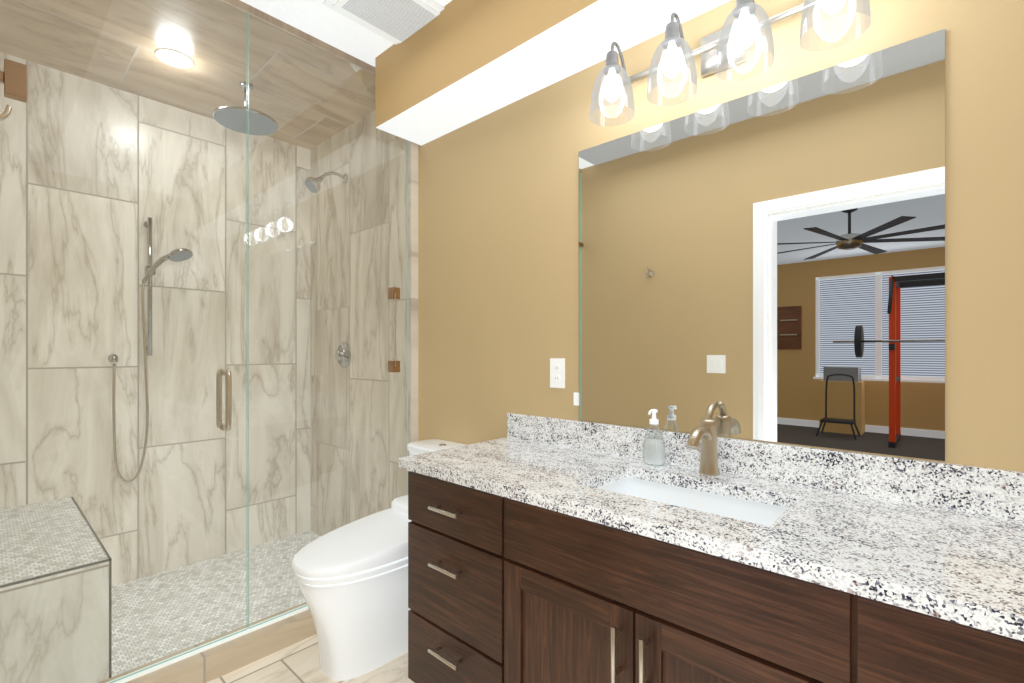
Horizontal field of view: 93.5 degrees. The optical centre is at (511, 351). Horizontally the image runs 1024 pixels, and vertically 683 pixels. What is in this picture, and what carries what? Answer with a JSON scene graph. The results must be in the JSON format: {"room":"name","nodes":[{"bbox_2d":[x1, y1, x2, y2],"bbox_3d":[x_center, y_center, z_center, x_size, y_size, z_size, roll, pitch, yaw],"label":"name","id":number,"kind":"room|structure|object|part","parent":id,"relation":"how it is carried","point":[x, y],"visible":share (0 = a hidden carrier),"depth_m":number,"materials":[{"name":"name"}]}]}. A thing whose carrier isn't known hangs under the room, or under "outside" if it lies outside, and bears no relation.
{"room":"bathroom","nodes":[
{"label":"bathroom","id":0,"kind":"room"},
{"bbox_2d":[0,52,309,585],"bbox_3d":[-2.000,-0.195,2.780,0.120,2.900,1.740,0,0,42],"label":"wall tile","id":1,"kind":"structure","parent":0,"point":[85,163],"depth_m":2.68,"materials":[{"name":"beige tile"}]},
{"bbox_2d":[108,217,192,482],"bbox_3d":[-1.964,-0.019,2.632,0.379,1.433,0.128,0,0,-20],"label":"shower rail","id":2,"kind":"object","parent":1,"relation":"attached to","point":[181,254],"visible":1,"depth_m":2.62,"materials":[{"name":"silver metal"}]},
{"bbox_2d":[0,0,374,149],"bbox_3d":[-1.497,-1.475,2.404,1.130,0.140,1.620,0,0,42],"label":"shower ceiling","id":3,"kind":"structure","parent":0,"point":[313,89],"depth_m":2.30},
{"bbox_2d":[155,49,193,68],"bbox_3d":[-1.613,-1.401,2.306,0.150,0.006,0.150,0,0,42],"label":"recessed light","id":4,"kind":"object","parent":3,"relation":"attached to","point":[173,58],"visible":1,"depth_m":2.30,"materials":[{"name":"white"}]},
{"bbox_2d":[212,82,277,134],"bbox_3d":[-1.397,-1.305,2.536,0.304,0.200,0.304,0,0,42],"label":"shower","id":5,"kind":"object","parent":3,"relation":"attached to","point":[235,118],"visible":0.92,"depth_m":2.52,"materials":[{"name":"silver metal"}]},
{"bbox_2d":[112,530,320,676],"bbox_3d":[-1.516,1.298,2.420,1.320,0.115,1.860,0,0,42],"label":"shower floor mosaic","id":6,"kind":"object","parent":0,"point":[156,616],"visible":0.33,"depth_m":2.40},
{"bbox_2d":[0,497,111,682],"bbox_3d":[-1.941,0.987,1.948,1.086,0.506,0.349,0,0,42],"label":"shower bench","id":7,"kind":"object","parent":6,"relation":"on","point":[56,571],"visible":1,"depth_m":1.65,"materials":[{"name":"tile"}]},
{"bbox_2d":[207,634,413,682],"bbox_3d":[0.163,1.305,0.893,3.220,0.100,1.860,0,0,42],"label":"floor","id":8,"kind":"structure","parent":0,"point":[299,662],"depth_m":1.90,"materials":[{"name":"tile"}]},
{"bbox_2d":[99,602,316,682],"bbox_3d":[-1.083,1.201,1.996,0.120,0.108,1.575,0,0,42],"label":"shower curb","id":9,"kind":"structure","parent":8,"relation":"on","point":[208,663],"depth_m":1.90,"materials":[{"name":"tile"}]},
{"bbox_2d":[0,13,407,682],"bbox_3d":[-1.087,-0.130,2.000,0.136,2.549,1.572,0,0,42],"label":"glass wall","id":10,"kind":"structure","parent":9,"relation":"on","point":[14,76],"depth_m":1.96,"materials":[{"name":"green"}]},
{"bbox_3d":[-1.349,-0.130,1.712,0.010,2.549,0.756,0,0,42],"label":"door","id":11,"kind":"part","parent":10,"relation":"part of","materials":[{"name":"clear glass"}]},
{"bbox_3d":[-1.153,0.190,1.928,0.136,0.248,0.028,0,0,42],"label":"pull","id":12,"kind":"part","parent":10,"relation":"part of","materials":[{"name":"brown metal"}]},
{"bbox_2d":[291,439,465,680],"bbox_3d":[-0.534,0.847,2.080,0.410,0.813,0.799,0,0,42],"label":"toilet","id":13,"kind":"object","parent":8,"relation":"on","point":[352,579],"visible":0.52,"depth_m":1.86,"materials":[{"name":"white ceramic"}]},
{"bbox_2d":[399,403,1023,682],"bbox_3d":[0.473,0.706,1.291,1.858,1.094,0.612,0,0,42],"label":"vanity","id":14,"kind":"object","parent":8,"relation":"on","point":[550,550],"visible":1,"depth_m":1.15,"materials":[{"name":"brown wood"}]},
{"bbox_2d":[644,409,664,464],"bbox_3d":[0.473,0.282,1.604,0.067,0.184,0.074,0,0,-14],"label":"soap dispenser","id":15,"kind":"object","parent":14,"relation":"on","point":[654,452],"visible":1,"depth_m":1.58,"materials":[{"name":"white plastic"}]},
{"bbox_2d":[598,477,787,525],"bbox_3d":[0.466,0.483,1.310,0.539,0.144,0.329,0,0,42],"label":"sink","id":16,"kind":"object","parent":14,"relation":"in","point":[758,510],"depth_m":1.42,"materials":[{"name":"white ceramic"}]},
{"bbox_2d":[687,403,719,475],"bbox_3d":[0.574,0.267,1.451,0.062,0.216,0.180,0,0,42],"label":"faucet","id":17,"kind":"object","parent":14,"relation":"on","point":[704,438],"depth_m":1.47,"materials":[{"name":"gold metal"}]},
{"bbox_2d":[240,0,451,66],"bbox_3d":[0.093,-1.495,0.957,3.170,0.100,1.620,0,0,42],"label":"ceiling","id":18,"kind":"structure","parent":0,"point":[311,17],"depth_m":2.13,"materials":[{"name":"white paint"}]},
{"bbox_2d":[323,0,443,43],"bbox_3d":[-0.506,-1.435,2.029,0.350,0.018,0.430,0,0,42],"label":"fan","id":19,"kind":"object","parent":18,"relation":"attached to","point":[395,21],"visible":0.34,"depth_m":2.04,"materials":[{"name":"white plastic"}]},
{"bbox_2d":[375,0,730,145],"bbox_3d":[0.569,-1.274,1.428,3.100,0.343,0.279,0,0,42],"label":"soffit beam","id":20,"kind":"structure","parent":18,"relation":"attached to","point":[475,59],"depth_m":1.90,"materials":[{"name":"beige paint"}]},
{"bbox_2d":[418,0,1023,471],"bbox_3d":[0.261,-0.195,1.980,4.540,2.900,0.120,0,0,42],"label":"wall","id":21,"kind":"structure","parent":0,"point":[498,192],"depth_m":1.74,"materials":[{"name":"beige paint"}]},
{"bbox_2d":[310,110,417,535],"bbox_3d":[-0.953,-0.083,2.973,1.170,2.645,0.045,0,0,42],"label":"shower wall tile","id":22,"kind":"structure","parent":21,"relation":"attached to","point":[358,226],"depth_m":2.89,"materials":[{"name":"beige tile"}]},
{"bbox_2d":[305,172,347,192],"bbox_3d":[-1.131,-1.036,2.933,0.096,0.168,0.252,0,0,42],"label":"shower head","id":23,"kind":"object","parent":22,"relation":"attached to","point":[313,184],"depth_m":2.88,"materials":[{"name":"silver metal"}]},
{"bbox_2d":[335,342,350,367],"bbox_3d":[-1.077,0.019,3.012,0.164,0.164,0.062,0,0,42],"label":"shower valve","id":24,"kind":"object","parent":22,"relation":"attached to","point":[343,354],"visible":1,"depth_m":3.00,"materials":[{"name":"silver metal"}]},
{"bbox_2d":[550,358,564,387],"bbox_3d":[0.184,0.086,1.962,0.072,0.120,0.009,0,0,42],"label":"wall outlet","id":25,"kind":"object","parent":21,"relation":"attached to","point":[557,365],"visible":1,"depth_m":1.96,"materials":[{"name":"white plastic"}]},
{"bbox_2d":[574,393,578,405],"bbox_3d":[0.254,0.185,1.897,0.022,0.050,0.011,0,0,42],"label":"mirror clip","id":26,"kind":"object","parent":21,"relation":"attached to","point":[576,395],"depth_m":1.89,"materials":[{"name":"white plastic"}]},
{"bbox_2d":[590,0,870,126],"bbox_3d":[0.596,-0.926,1.442,0.832,0.261,0.223,0,0,42],"label":"light","id":27,"kind":"object","parent":21,"relation":"attached to","point":[721,50],"visible":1,"depth_m":1.47,"materials":[{"name":"glass"}]},
{"bbox_3d":[0.611,-0.973,1.459,0.832,0.166,0.178,0,0,42],"label":"arm","id":28,"kind":"part","parent":27,"relation":"part of","materials":[{"name":"silver metal"}]},
{"bbox_2d":[579,29,944,460],"bbox_3d":[0.658,-0.260,1.532,1.068,1.050,0.006,0,0,42],"label":"mirror","id":29,"kind":"object","parent":21,"relation":"attached to","point":[773,257],"visible":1,"depth_m":1.41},
{"bbox_3d":[-1.201,-0.195,0.957,1.435,2.900,0.120,0,0,42],"label":"wall door","id":30,"kind":"structure","parent":0,"visible":0},
{"bbox_2d":[0,105,11,120],"bbox_3d":[-1.157,-0.553,1.058,0.048,0.078,0.085,0,0,42],"label":"hook","id":31,"kind":"object","parent":30,"relation":"attached to","point":[8,108],"visible":1,"depth_m":1.08,"materials":[{"name":"silver metal"}]}
]}

